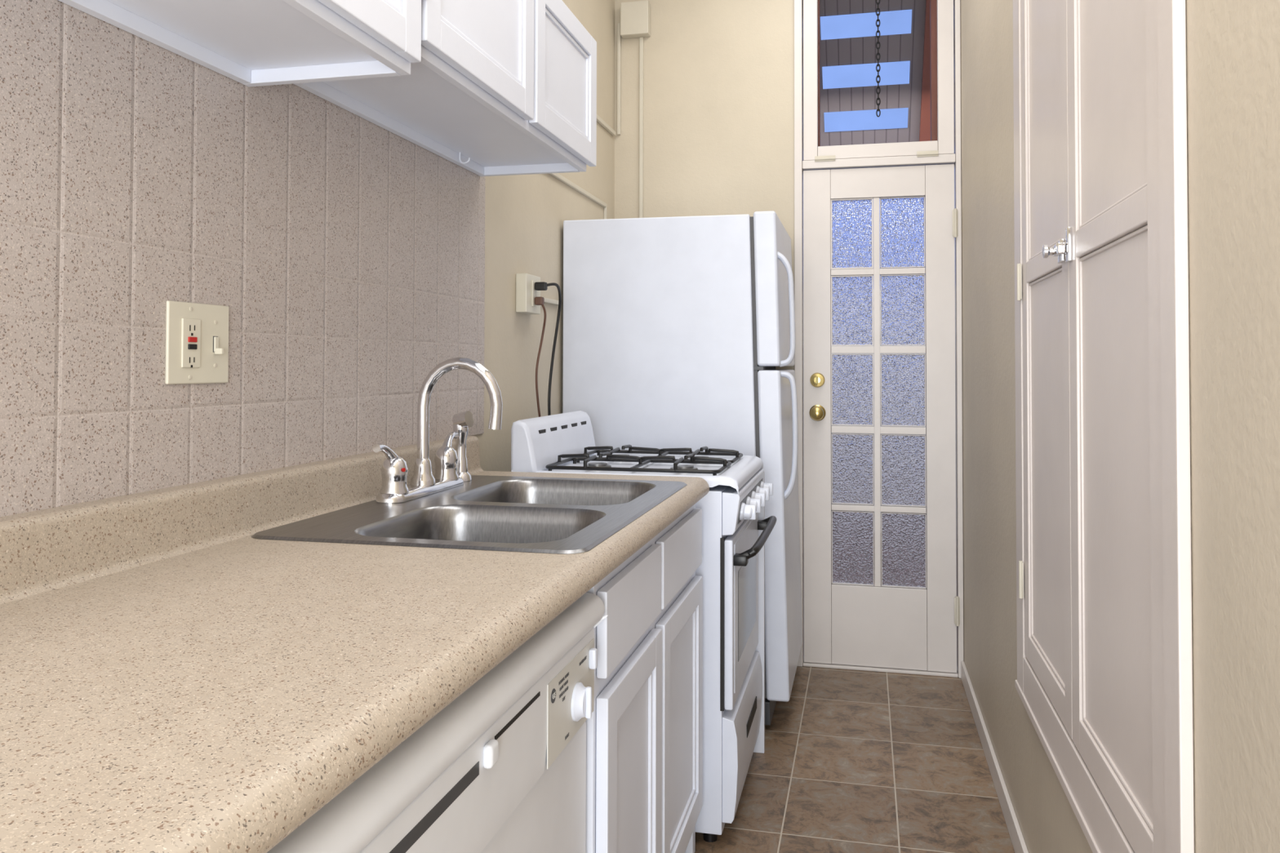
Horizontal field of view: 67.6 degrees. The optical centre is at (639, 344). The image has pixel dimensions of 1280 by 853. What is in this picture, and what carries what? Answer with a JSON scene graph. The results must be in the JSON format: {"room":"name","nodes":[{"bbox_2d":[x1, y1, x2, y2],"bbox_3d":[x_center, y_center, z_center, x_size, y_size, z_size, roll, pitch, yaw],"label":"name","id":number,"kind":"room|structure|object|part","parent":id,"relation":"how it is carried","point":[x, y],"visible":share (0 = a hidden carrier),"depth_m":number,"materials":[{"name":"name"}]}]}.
{"room":"kitchen","nodes":[
{"label":"kitchen","id":0,"kind":"room"},
{"bbox_2d":[472,0,614,471],"bbox_3d":[-0.780,-0.286,1.350,0.100,3.000,5.459,0,-1,13],"label":"wall","id":1,"kind":"structure","parent":0,"point":[525,215],"depth_m":3.01,"materials":[{"name":"beige paint"}]},
{"bbox_2d":[58,0,421,86],"bbox_3d":[-0.625,-0.654,1.071,0.319,0.415,1.052,0,-1,13],"label":"upper cabinet","id":2,"kind":"object","parent":1,"relation":"attached to","point":[248,42],"visible":1,"depth_m":1.42,"materials":[{"name":"white paint"}]},
{"bbox_3d":[-0.419,-0.652,1.295,0.020,0.385,0.515,0,-1,13],"label":"door","id":3,"kind":"part","parent":2,"relation":"part of","materials":[{"name":"white paint"}]},
{"bbox_2d":[0,0,484,516],"bbox_3d":[-0.776,-0.146,1.136,0.005,0.712,3.050,0,-1,13],"label":"backsplash","id":4,"kind":"structure","parent":1,"relation":"attached to","point":[345,255],"depth_m":1.49,"materials":[{"name":"tile"}]},
{"bbox_2d":[164,300,228,384],"bbox_3d":[-0.680,-0.002,1.487,0.020,0.125,0.140,0,-1,13],"label":"wall switch plate","id":5,"kind":"object","parent":4,"relation":"attached to","point":[197,335],"visible":1,"depth_m":1.48,"materials":[{"name":"beige plastic"}]},
{"bbox_2d":[181,318,200,367],"bbox_3d":[-0.688,-0.002,1.466,0.004,0.075,0.040,0,-1,13],"label":"outlet","id":6,"kind":"object","parent":5,"relation":"attached to","point":[190,327],"depth_m":1.46,"materials":[{"name":"beige plastic"}]},
{"bbox_2d":[213,337,223,354],"bbox_3d":[-0.669,0.001,1.521,0.014,0.028,0.009,0,-1,13],"label":"toggle switch","id":7,"kind":"object","parent":5,"relation":"attached to","point":[218,341],"depth_m":1.52,"materials":[{"name":"beige plastic"}]},
{"bbox_2d":[293,0,596,176],"bbox_3d":[-0.384,-0.645,2.082,0.326,0.372,1.030,0,-1,13],"label":"upper cabinet","id":8,"kind":"object","parent":1,"relation":"attached to","point":[497,87],"visible":0.84,"depth_m":2.04,"materials":[{"name":"white paint"}]},
{"bbox_3d":[-0.297,-0.657,1.815,0.020,0.335,0.520,0,-1,13],"label":"door","id":9,"kind":"part","parent":8,"relation":"part of","materials":[{"name":"white paint"}]},
{"bbox_3d":[-0.179,-0.646,2.319,0.020,0.335,0.475,0,-1,13],"label":"door","id":10,"kind":"part","parent":8,"relation":"part of","materials":[{"name":"white paint"}]},
{"bbox_2d":[515,273,558,314],"bbox_3d":[-0.308,-0.151,3.055,0.039,0.117,0.400,0,-1,13],"label":"outlet box","id":11,"kind":"object","parent":1,"relation":"attached to","point":[526,293],"visible":0.91,"depth_m":2.87,"materials":[{"name":"beige plastic"}]},
{"bbox_2d":[531,280,537,306],"bbox_3d":[-0.322,-0.156,2.920,0.005,0.080,0.040,0,-1,13],"label":"outlet","id":12,"kind":"object","parent":11,"relation":"attached to","point":[534,292],"depth_m":2.90,"materials":[{"name":"beige plastic"}]},
{"bbox_2d":[534,296,546,417],"bbox_3d":[-0.299,0.078,2.939,0.030,0.446,0.078,0,-1,13],"label":"power cord","id":13,"kind":"object","parent":11,"relation":"attached to","point":[539,300],"visible":0.88,"depth_m":2.92,"materials":[{"name":"brown rubber"}]},
{"bbox_2d":[534,281,561,415],"bbox_3d":[-0.276,0.056,2.984,0.056,0.491,0.174,0,-1,13],"label":"power cord","id":14,"kind":"object","parent":11,"relation":"attached to","point":[539,286],"visible":0.89,"depth_m":3.03,"materials":[{"name":"black rubber"}]},
{"bbox_2d":[548,173,607,218],"bbox_3d":[-0.229,-0.432,3.454,0.012,0.286,0.800,0,-1,13],"label":"conduit","id":15,"kind":"object","parent":1,"relation":"attached to","point":[558,176],"visible":0.51,"depth_m":3.52,"materials":[{"name":"beige metal"}]},
{"bbox_2d":[596,114,615,136],"bbox_3d":[-0.264,-0.891,3.308,0.014,0.018,1.380,0,-1,13],"label":"conduit","id":16,"kind":"object","parent":1,"relation":"attached to","point":[599,120],"visible":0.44,"depth_m":3.83,"materials":[{"name":"beige paint"}]},
{"bbox_2d":[614,0,794,369],"bbox_3d":[0.576,-0.228,3.886,1.582,3.000,0.100,0,-1,13],"label":"wall","id":17,"kind":"structure","parent":0,"point":[718,75],"depth_m":3.92,"materials":[{"name":"beige paint"}]},
{"bbox_2d":[617,0,650,217],"bbox_3d":[-0.032,-0.074,3.948,0.141,2.692,0.050,0,-1,13],"label":"junction box","id":18,"kind":"object","parent":17,"relation":"attached to","point":[635,16],"visible":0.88,"depth_m":3.96,"materials":[{"name":"beige paint"}]},
{"bbox_2d":[803,0,954,161],"bbox_3d":[0.936,-1.129,3.778,0.576,0.802,0.055,0,-1,13],"label":"window","id":19,"kind":"structure","parent":17,"relation":"in","point":[841,121],"depth_m":3.78,"materials":[{"name":"white paint"}]},
{"bbox_2d":[793,0,964,678],"bbox_3d":[0.936,-0.159,3.791,0.636,2.860,0.118,0,-1,13],"label":"trim","id":20,"kind":"structure","parent":17,"relation":"attached to","point":[800,165],"depth_m":3.75,"materials":[{"name":"white paint"}]},
{"bbox_2d":[803,660,958,677],"bbox_3d":[0.940,1.264,3.763,0.584,0.012,0.110,0,-1,13],"label":"trim","id":21,"kind":"structure","parent":17,"relation":"attached to","point":[805,664],"depth_m":3.71,"materials":[{"name":"white paint"}]},
{"bbox_2d":[803,164,959,672],"bbox_3d":[0.933,0.278,3.727,0.587,1.954,0.105,0,-1,13],"label":"door","id":22,"kind":"structure","parent":17,"relation":"in","point":[880,579],"depth_m":3.75,"materials":[{"name":"white paint"}]},
{"bbox_3d":[0.697,0.270,3.762,0.064,0.064,0.065,0,-1,13],"label":"knob","id":23,"kind":"part","parent":22,"relation":"part of","materials":[{"name":"gold metal"}]},
{"bbox_3d":[0.839,0.490,3.777,0.163,0.278,0.005,0,-1,13],"label":"glass pane","id":24,"kind":"part","parent":22,"relation":"part of","materials":[{"name":"blue"}]},
{"bbox_3d":[0.840,-0.135,3.791,0.163,0.278,0.005,0,-1,13],"label":"glass pane","id":25,"kind":"part","parent":22,"relation":"part of","materials":[{"name":"blue"}]},
{"bbox_3d":[0.841,-0.440,3.797,0.163,0.278,0.005,0,-1,13],"label":"glass pane","id":26,"kind":"part","parent":22,"relation":"part of","materials":[{"name":"blue"}]},
{"bbox_3d":[0.840,0.178,3.784,0.163,0.283,0.005,0,-1,13],"label":"glass pane","id":27,"kind":"part","parent":22,"relation":"part of","materials":[{"name":"blue"}]},
{"bbox_3d":[0.838,0.800,3.770,0.163,0.288,0.005,0,-1,13],"label":"glass pane","id":28,"kind":"part","parent":22,"relation":"part of","materials":[{"name":"blue"}]},
{"bbox_3d":[1.029,-0.440,3.753,0.170,0.278,0.005,0,-1,13],"label":"glass pane","id":29,"kind":"part","parent":22,"relation":"part of","materials":[{"name":"blue"}]},
{"bbox_3d":[1.029,-0.135,3.746,0.170,0.278,0.005,0,-1,13],"label":"glass pane","id":30,"kind":"part","parent":22,"relation":"part of","materials":[{"name":"blue glass"}]},
{"bbox_3d":[1.028,0.177,3.740,0.170,0.283,0.005,0,-1,13],"label":"glass pane","id":31,"kind":"part","parent":22,"relation":"part of","materials":[{"name":"white"}]},
{"bbox_3d":[1.027,0.800,3.726,0.170,0.288,0.005,0,-1,13],"label":"glass pane","id":32,"kind":"part","parent":22,"relation":"part of","materials":[{"name":"white"}]},
{"bbox_3d":[1.027,0.490,3.733,0.170,0.278,0.005,0,-1,13],"label":"glass pane","id":33,"kind":"part","parent":22,"relation":"part of","materials":[{"name":"white"}]},
{"bbox_2d":[694,666,1014,852],"bbox_3d":[-0.051,1.263,1.196,1.582,0.100,5.559,0,-1,13],"label":"floor","id":34,"kind":"structure","parent":0,"point":[854,761],"depth_m":2.76,"materials":[{"name":"brown tile"}]},
{"bbox_2d":[266,592,607,852],"bbox_3d":[-0.442,0.768,1.118,0.625,0.845,0.808,0,-1,13],"label":"dishwasher","id":35,"kind":"object","parent":34,"relation":"on","point":[501,768],"visible":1,"depth_m":1.06,"materials":[{"name":"white plastic"}]},
{"bbox_3d":[-0.186,0.827,1.057,0.030,0.545,0.802,0,-1,13],"label":"door panel","id":36,"kind":"part","parent":35,"relation":"part of","materials":[{"name":"white plastic"}]},
{"bbox_2d":[588,648,597,669],"bbox_3d":[-0.069,0.464,1.415,0.012,0.030,0.013,0,-1,13],"label":"switch","id":37,"kind":"object","parent":35,"relation":"attached to","point":[593,652],"depth_m":1.41,"materials":[{"name":"white plastic"}]},
{"bbox_2d":[511,410,776,842],"bbox_3d":[0.042,0.725,2.705,0.652,1.042,0.595,0,-1,13],"label":"gas stove","id":38,"kind":"object","parent":34,"relation":"on","point":[563,442],"visible":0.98,"depth_m":2.46,"materials":[{"name":"white metal"}]},
{"bbox_3d":[-0.116,0.332,2.619,0.100,0.018,0.100,0,-1,13],"label":"burner","id":39,"kind":"part","parent":38,"relation":"part of","materials":[{"name":"metal"}]},
{"bbox_2d":[511,453,763,493],"bbox_3d":[0.021,0.355,2.719,0.596,0.051,0.595,0,-1,13],"label":"cooktop","id":40,"kind":"object","parent":38,"relation":"in","point":[740,473],"depth_m":2.56,"materials":[{"name":"white metal"}]},
{"bbox_3d":[0.118,0.331,2.564,0.100,0.018,0.100,0,-1,13],"label":"burner","id":41,"kind":"part","parent":38,"relation":"part of","materials":[{"name":"metal"}]},
{"bbox_3d":[0.285,0.700,2.649,0.023,0.420,0.585,0,-1,13],"label":"oven door","id":42,"kind":"part","parent":38,"relation":"part of","materials":[{"name":"white metal"}]},
{"bbox_3d":[0.288,1.056,2.640,0.039,0.258,0.585,0,-1,13],"label":"drawer","id":43,"kind":"part","parent":38,"relation":"part of","materials":[{"name":"white metal"}]},
{"bbox_3d":[0.293,0.426,2.653,0.045,0.106,0.593,0,-1,13],"label":"control panel","id":44,"kind":"part","parent":38,"relation":"part of","materials":[{"name":"white metal"}]},
{"bbox_3d":[0.297,0.690,2.647,0.002,0.370,0.533,0,-1,13],"label":"door glass panel","id":45,"kind":"part","parent":38,"relation":"part of","materials":[{"name":"white ceramic"}]},
{"bbox_3d":[0.272,0.422,2.418,0.042,0.046,0.046,0,-1,13],"label":"control knob","id":46,"kind":"part","parent":38,"relation":"part of","materials":[{"name":"white plastic"}]},
{"bbox_3d":[0.308,1.027,2.645,0.005,0.035,0.230,0,-1,13],"label":"drawer pull","id":47,"kind":"part","parent":38,"relation":"part of","materials":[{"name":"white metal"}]},
{"bbox_3d":[0.298,0.424,2.530,0.042,0.046,0.046,0,-1,13],"label":"control knob","id":48,"kind":"part","parent":38,"relation":"part of","materials":[{"name":"white plastic"}]},
{"bbox_3d":[0.326,0.530,2.643,0.069,0.048,0.573,0,-1,13],"label":"handle","id":49,"kind":"part","parent":38,"relation":"part of","materials":[{"name":"black plastic"}]},
{"bbox_3d":[0.325,0.427,2.642,0.042,0.046,0.046,0,-1,13],"label":"control knob","id":50,"kind":"part","parent":38,"relation":"part of","materials":[{"name":"white plastic"}]},
{"bbox_3d":[0.351,0.429,2.754,0.042,0.046,0.046,0,-1,13],"label":"control knob","id":51,"kind":"part","parent":38,"relation":"part of","materials":[{"name":"white plastic"}]},
{"bbox_3d":[0.377,0.432,2.866,0.042,0.046,0.046,0,-1,13],"label":"control knob","id":52,"kind":"part","parent":38,"relation":"part of","materials":[{"name":"white plastic"}]},
{"bbox_2d":[585,503,702,852],"bbox_3d":[-0.247,0.795,1.967,0.615,0.868,0.909,0,-1,13],"label":"base cabinet","id":53,"kind":"object","parent":34,"relation":"on","point":[644,731],"visible":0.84,"depth_m":1.79,"materials":[{"name":"white paint"}]},
{"bbox_3d":[-0.013,0.453,1.673,0.018,0.135,0.406,0,-1,13],"label":"drawer","id":54,"kind":"part","parent":53,"relation":"part of","materials":[{"name":"white paint"}]},
{"bbox_3d":[-0.013,0.827,1.665,0.020,0.556,0.406,0,-1,13],"label":"door","id":55,"kind":"part","parent":53,"relation":"part of","materials":[{"name":"white paint"}]},
{"bbox_3d":[0.091,0.462,2.116,0.018,0.135,0.456,0,-1,13],"label":"drawer","id":56,"kind":"part","parent":53,"relation":"part of","materials":[{"name":"white paint"}]},
{"bbox_3d":[0.091,0.837,2.107,0.020,0.556,0.456,0,-1,13],"label":"door","id":57,"kind":"part","parent":53,"relation":"part of","materials":[{"name":"white paint"}]},
{"bbox_2d":[562,210,802,725],"bbox_3d":[0.197,0.417,3.499,0.794,1.692,0.680,0,-1,13],"label":"refrigerator","id":58,"kind":"object","parent":34,"relation":"on","point":[677,330],"visible":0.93,"depth_m":3.18,"materials":[{"name":"white metal"}]},
{"bbox_3d":[0.489,-0.176,3.444,0.087,0.507,0.680,0,-1,13],"label":"freezer door","id":59,"kind":"part","parent":58,"relation":"part of","materials":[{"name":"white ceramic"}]},
{"bbox_3d":[0.508,0.623,3.422,0.102,1.067,0.680,0,-1,13],"label":"door","id":60,"kind":"part","parent":58,"relation":"part of","materials":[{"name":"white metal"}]},
{"bbox_3d":[0.476,-0.117,3.143,0.067,0.381,0.030,0,-1,13],"label":"handle","id":61,"kind":"part","parent":58,"relation":"part of","materials":[{"name":"white plastic"}]},
{"bbox_3d":[0.487,0.296,3.131,0.060,0.422,0.030,0,-1,13],"label":"handle","id":62,"kind":"part","parent":58,"relation":"part of","materials":[{"name":"white plastic"}]},
{"bbox_2d":[753,471,764,753],"bbox_3d":[0.111,0.822,3.007,0.558,0.860,0.016,0,-1,13],"label":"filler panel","id":63,"kind":"object","parent":34,"relation":"on","point":[760,744],"visible":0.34,"depth_m":2.94,"materials":[{"name":"white paint"}]},
{"bbox_3d":[-0.652,0.758,0.266,0.605,0.868,0.932,0,-1,13],"label":"base cabinet","id":64,"kind":"object","parent":34,"relation":"on","visible":0},
{"bbox_2d":[0,435,709,852],"bbox_3d":[-0.451,0.273,1.109,0.648,0.132,2.665,0,-1,13],"label":"countertop","id":65,"kind":"structure","parent":64,"relation":"on","point":[175,678],"depth_m":0.93,"materials":[{"name":"laminate"}]},
{"bbox_2d":[372,356,502,503],"bbox_3d":[-0.384,0.169,2.025,0.208,0.284,0.429,0,-1,13],"label":"kitchen faucet","id":66,"kind":"object","parent":65,"relation":"on","point":[451,464],"visible":1,"depth_m":2.00,"materials":[{"name":"silver metal"}]},
{"bbox_3d":[-0.489,0.242,1.874,0.056,0.102,0.090,0,-1,13],"label":"lever handle","id":67,"kind":"part","parent":66,"relation":"part of","materials":[{"name":"silver metal"}]},
{"bbox_3d":[-0.457,0.302,2.011,0.060,0.017,0.330,0,-1,13],"label":"plate","id":68,"kind":"part","parent":66,"relation":"part of","materials":[{"name":"silver metal"}]},
{"bbox_3d":[-0.426,0.248,2.142,0.056,0.102,0.090,0,-1,13],"label":"lever handle","id":69,"kind":"part","parent":66,"relation":"part of","materials":[{"name":"silver metal"}]},
{"bbox_3d":[-0.385,0.160,1.998,0.198,0.268,0.052,0,-1,13],"label":"spout","id":70,"kind":"part","parent":66,"relation":"part of","materials":[{"name":"silver metal"}]},
{"bbox_2d":[251,475,687,554],"bbox_3d":[-0.255,0.394,1.857,0.558,0.172,0.865,0,-1,13],"label":"sink","id":71,"kind":"object","parent":65,"relation":"in","point":[529,514],"visible":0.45,"depth_m":1.80,"materials":[{"name":"silver metal"}]},
{"bbox_2d":[831,339,926,507],"bbox_3d":[1.323,0.371,5.414,2.700,1.370,0.040,0,-1,13],"label":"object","id":72,"kind":"structure","parent":0,"point":[880,340],"depth_m":5.39,"materials":[{"name":"grey wood"}]},
{"bbox_2d":[960,0,1279,852],"bbox_3d":[0.663,-0.290,1.011,0.100,3.000,5.459,0,-1,13],"label":"wall","id":73,"kind":"structure","parent":0,"point":[1233,46],"depth_m":1.05,"materials":[{"name":"beige paint"}]},
{"bbox_2d":[960,661,1028,852],"bbox_3d":[0.603,1.176,0.983,0.012,0.068,5.439,0,-1,13],"label":"baseboard","id":74,"kind":"structure","parent":73,"relation":"attached to","point":[1016,837],"depth_m":2.69,"materials":[{"name":"white paint"}]},
{"bbox_2d":[1013,0,1194,852],"bbox_3d":[0.747,-0.362,1.702,0.050,2.326,1.229,0,-1,13],"label":"tall cabinet","id":75,"kind":"object","parent":73,"relation":"attached to","point":[1104,682],"visible":1,"depth_m":1.47,"materials":[{"name":"white paint"}]},
{"bbox_3d":[0.824,-0.367,1.949,0.012,2.135,0.510,0,-1,13],"label":"door","id":76,"kind":"part","parent":75,"relation":"part of","materials":[{"name":"white paint"}]},
{"bbox_3d":[0.703,-0.378,1.434,0.012,2.135,0.540,0,-1,13],"label":"door","id":77,"kind":"part","parent":75,"relation":"part of","materials":[{"name":"white paint"}]},
{"bbox_3d":[-0.044,-1.836,1.263,1.582,0.100,5.559,0,-1,13],"label":"ceiling","id":78,"kind":"structure","parent":0,"visible":0},
{"bbox_2d":[875,0,880,116],"bbox_3d":[0.928,-1.309,3.731,0.014,0.848,0.014,1,-1,-32],"label":"hanging chain","id":79,"kind":"object","parent":78,"relation":"hanging from","point":[877,2],"visible":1,"depth_m":3.72,"materials":[{"name":"black metal"}]}
]}

